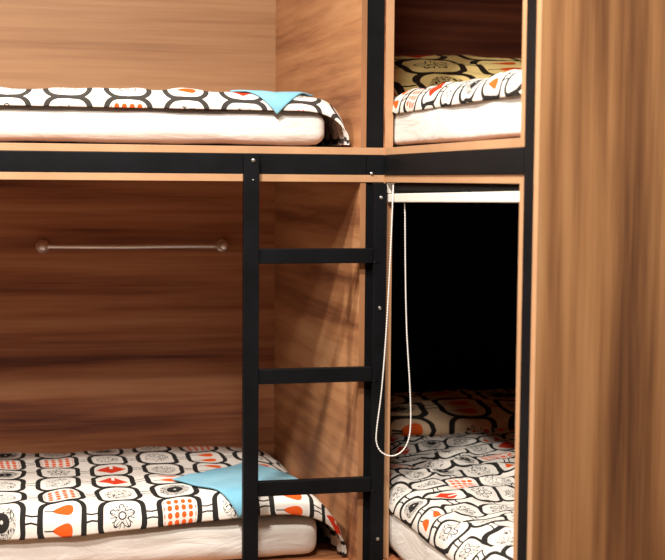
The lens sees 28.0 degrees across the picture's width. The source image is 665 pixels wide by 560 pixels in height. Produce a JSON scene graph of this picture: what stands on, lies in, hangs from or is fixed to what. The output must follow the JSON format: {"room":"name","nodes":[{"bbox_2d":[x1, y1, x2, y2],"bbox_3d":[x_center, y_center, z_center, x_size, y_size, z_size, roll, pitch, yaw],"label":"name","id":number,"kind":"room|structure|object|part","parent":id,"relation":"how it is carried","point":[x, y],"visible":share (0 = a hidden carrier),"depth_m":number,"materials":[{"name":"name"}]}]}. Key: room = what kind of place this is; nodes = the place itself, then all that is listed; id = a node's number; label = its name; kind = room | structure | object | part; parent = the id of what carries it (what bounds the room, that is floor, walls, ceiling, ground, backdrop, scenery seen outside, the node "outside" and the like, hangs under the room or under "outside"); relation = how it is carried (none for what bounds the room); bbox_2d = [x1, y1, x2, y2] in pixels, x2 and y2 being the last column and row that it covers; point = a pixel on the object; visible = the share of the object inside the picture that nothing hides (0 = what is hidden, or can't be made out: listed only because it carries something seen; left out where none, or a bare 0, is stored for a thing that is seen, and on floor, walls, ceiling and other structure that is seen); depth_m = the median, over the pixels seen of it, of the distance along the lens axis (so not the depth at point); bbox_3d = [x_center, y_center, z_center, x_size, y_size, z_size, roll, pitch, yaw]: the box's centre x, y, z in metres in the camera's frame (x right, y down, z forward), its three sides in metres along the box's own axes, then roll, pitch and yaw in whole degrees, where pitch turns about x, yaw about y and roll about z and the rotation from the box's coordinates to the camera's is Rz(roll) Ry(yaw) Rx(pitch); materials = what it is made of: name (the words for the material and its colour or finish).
{"room":"dormitory","nodes":[
{"label":"dormitory","id":0,"kind":"room"},
{"bbox_3d":[-0.310,1.304,1.651,4.600,0.050,6.300,0,4,0],"label":"floor","id":1,"kind":"structure","parent":0,"visible":0},
{"bbox_2d":[0,0,384,559],"bbox_3d":[-0.976,-0.154,3.202,2.041,2.620,0.886,-1,4,-13],"label":"bunk bed","id":2,"kind":"object","parent":1,"relation":"on","point":[101,349],"visible":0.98,"depth_m":3.70,"materials":[{"name":"brown wood"}]},
{"bbox_2d":[36,239,228,252],"bbox_3d":[-0.551,-0.094,3.717,0.538,0.038,0.048,-1,4,-13],"label":"towel rail","id":3,"kind":"object","parent":2,"relation":"attached to","point":[222,245],"visible":1,"depth_m":3.69,"materials":[{"name":"silver metal"}]},
{"bbox_3d":[-1.107,0.404,3.661,1.946,1.436,0.018,-1,4,-13],"label":"panel","id":4,"kind":"part","parent":2,"relation":"part of","materials":[{"name":"brown wood"}]},
{"bbox_3d":[-1.097,-0.903,3.564,1.946,1.183,0.018,-1,4,-13],"label":"panel","id":5,"kind":"part","parent":2,"relation":"part of","materials":[{"name":"brown wood"}]},
{"bbox_2d":[0,515,316,559],"bbox_3d":[-1.026,0.579,3.262,1.876,0.103,0.757,-1,4,-13],"label":"mattress","id":6,"kind":"object","parent":2,"relation":"on","point":[278,535],"visible":0.24,"depth_m":3.04,"materials":[{"name":"white fabric"}]},
{"bbox_2d":[0,446,346,554],"bbox_3d":[-1.002,0.545,3.268,1.949,0.160,0.790,-1,4,-13],"label":"duvet","id":7,"kind":"object","parent":6,"relation":"on","point":[82,493],"visible":0.77,"depth_m":3.10,"materials":[{"name":"fabric"}]},
{"bbox_2d":[173,462,297,518],"bbox_3d":[-0.213,0.496,3.254,0.258,0.064,0.396,3,5,29],"label":"towel","id":8,"kind":"object","parent":7,"relation":"on","point":[226,480],"visible":0.67,"depth_m":3.20,"materials":[{"name":"blue fabric"}]},
{"bbox_2d":[0,105,323,146],"bbox_3d":[-1.014,-0.363,3.184,1.885,0.085,0.775,-1,4,-13],"label":"mattress","id":9,"kind":"object","parent":2,"relation":"on","point":[18,124],"visible":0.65,"depth_m":2.94,"materials":[{"name":"white fabric"}]},
{"bbox_2d":[0,87,348,146],"bbox_3d":[-0.995,-0.389,3.191,1.944,0.125,0.805,-1,4,-13],"label":"duvet","id":10,"kind":"object","parent":9,"relation":"on","point":[335,134],"visible":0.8,"depth_m":2.93,"materials":[{"name":"multicoloured fabric"}]},
{"bbox_2d":[230,90,312,113],"bbox_3d":[-0.127,-0.404,3.059,0.142,0.058,0.183,3,5,30],"label":"towel","id":11,"kind":"object","parent":10,"relation":"on","point":[277,101],"visible":0.95,"depth_m":2.98,"materials":[{"name":"blue fabric"}]},
{"bbox_3d":[-0.993,-0.311,3.183,1.966,0.016,0.855,-1,4,-13],"label":"board","id":12,"kind":"part","parent":2,"relation":"part of","materials":[{"name":"brown wood"}]},
{"bbox_3d":[-0.902,-0.249,2.781,1.998,0.044,0.040,-1,4,-13],"label":"rail","id":13,"kind":"part","parent":2,"relation":"part of","materials":[{"name":"black metal"}]},
{"bbox_3d":[-1.000,0.643,3.253,1.966,0.018,0.855,-1,4,-13],"label":"board","id":14,"kind":"part","parent":2,"relation":"part of","materials":[{"name":"brown wood"}]},
{"bbox_3d":[-0.048,-0.164,3.420,0.013,2.620,0.877,-1,4,-15],"label":"panel","id":15,"kind":"part","parent":2,"relation":"part of","materials":[{"name":"brown wood"}]},
{"bbox_3d":[0.090,-0.134,3.027,0.042,2.620,0.040,-1,4,-13],"label":"corner post","id":16,"kind":"part","parent":2,"relation":"part of","materials":[{"name":"black metal"}]},
{"bbox_3d":[0.096,-0.258,2.994,0.041,0.044,0.007,-1,4,-13],"label":"rail","id":17,"kind":"part","parent":2,"relation":"part of","materials":[{"name":"black metal"}]},
{"bbox_2d":[242,153,386,559],"bbox_3d":[-0.042,0.450,2.998,0.324,1.459,0.026,-1,4,-13],"label":"ladder","id":18,"kind":"object","parent":1,"relation":"on","point":[252,255],"visible":1,"depth_m":2.97,"materials":[{"name":"black metal"}]},
{"bbox_2d":[383,0,536,559],"bbox_3d":[0.532,-0.147,3.255,0.942,2.620,1.954,-1,4,-15],"label":"bunk bed","id":19,"kind":"object","parent":1,"relation":"on","point":[479,28],"visible":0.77,"depth_m":2.76,"materials":[{"name":"brown wood"}]},
{"bbox_3d":[-0.017,-0.172,3.532,0.018,2.620,1.097,-1,4,-15],"label":"panel","id":20,"kind":"part","parent":19,"relation":"part of","materials":[{"name":"brown wood"}]},
{"bbox_3d":[0.514,0.628,3.336,0.915,0.018,1.867,-1,4,-15],"label":"board","id":21,"kind":"part","parent":19,"relation":"part of","materials":[{"name":"brown wood"}]},
{"bbox_2d":[389,511,449,559],"bbox_3d":[0.494,0.555,3.320,0.838,0.127,1.813,-1,4,-15],"label":"mattress","id":22,"kind":"object","parent":19,"relation":"on","point":[408,544],"visible":0.04,"depth_m":2.93,"materials":[{"name":"white fabric"}]},
{"bbox_2d":[389,428,514,559],"bbox_3d":[0.548,0.490,3.071,0.828,0.078,1.340,-1,4,-15],"label":"duvet","id":23,"kind":"object","parent":22,"relation":"on","point":[455,491],"visible":0.48,"depth_m":3.02,"materials":[{"name":"multicoloured fabric"}]},
{"bbox_2d":[390,389,515,435],"bbox_3d":[0.331,0.393,3.926,0.760,0.113,0.460,-1,5,-15],"label":"pillow","id":24,"kind":"object","parent":22,"relation":"on","point":[451,411],"visible":0.38,"depth_m":3.76,"materials":[{"name":"multicoloured fabric"}]},
{"bbox_2d":[375,183,519,456],"bbox_3d":[0.216,0.113,2.645,0.076,0.608,0.760,-1,4,-15],"label":"roller blind","id":25,"kind":"object","parent":19,"relation":"attached to","point":[401,192],"visible":1,"depth_m":2.70,"materials":[{"name":"fabric"}]},
{"bbox_3d":[0.139,0.090,2.949,0.077,0.607,0.039,2,5,20],"label":"bead chain","id":26,"kind":"part","parent":25,"relation":"part of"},
{"bbox_3d":[0.235,-0.228,2.611,0.038,0.044,0.793,-1,4,-15],"label":"rail","id":27,"kind":"part","parent":19,"relation":"part of","materials":[{"name":"black metal"}]},
{"bbox_2d":[393,95,520,146],"bbox_3d":[0.500,-0.360,3.255,0.841,0.090,1.807,-1,4,-15],"label":"mattress","id":28,"kind":"object","parent":19,"relation":"on","point":[494,119],"visible":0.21,"depth_m":2.59,"materials":[{"name":"white fabric"}]},
{"bbox_2d":[392,69,521,113],"bbox_3d":[0.597,-0.388,2.842,0.827,0.063,0.992,-1,4,-15],"label":"duvet","id":29,"kind":"object","parent":28,"relation":"on","point":[507,83],"visible":0.46,"depth_m":2.59,"materials":[{"name":"multicoloured fabric"}]},
{"bbox_2d":[394,55,521,96],"bbox_3d":[0.406,-0.500,3.526,0.740,0.207,0.420,-1,4,-15],"label":"pillow","id":30,"kind":"object","parent":28,"relation":"on","point":[417,71],"visible":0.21,"depth_m":3.43,"materials":[{"name":"multicoloured fabric"}]},
{"bbox_3d":[0.275,-0.218,4.186,0.920,2.620,0.018,-1,4,-15],"label":"panel","id":31,"kind":"part","parent":19,"relation":"part of","materials":[{"name":"brown wood"}]},
{"bbox_3d":[0.342,-0.072,2.217,0.038,2.620,0.043,-1,4,-15],"label":"post","id":32,"kind":"part","parent":19,"relation":"part of","materials":[{"name":"black paint"}]},
{"bbox_2d":[527,0,664,559],"bbox_3d":[1.034,-0.098,2.369,1.454,2.660,0.020,-1,4,-15],"label":"partition panel","id":33,"kind":"object","parent":1,"relation":"on","point":[596,472],"visible":1,"depth_m":2.21,"materials":[{"name":"brown wood"}]}
]}

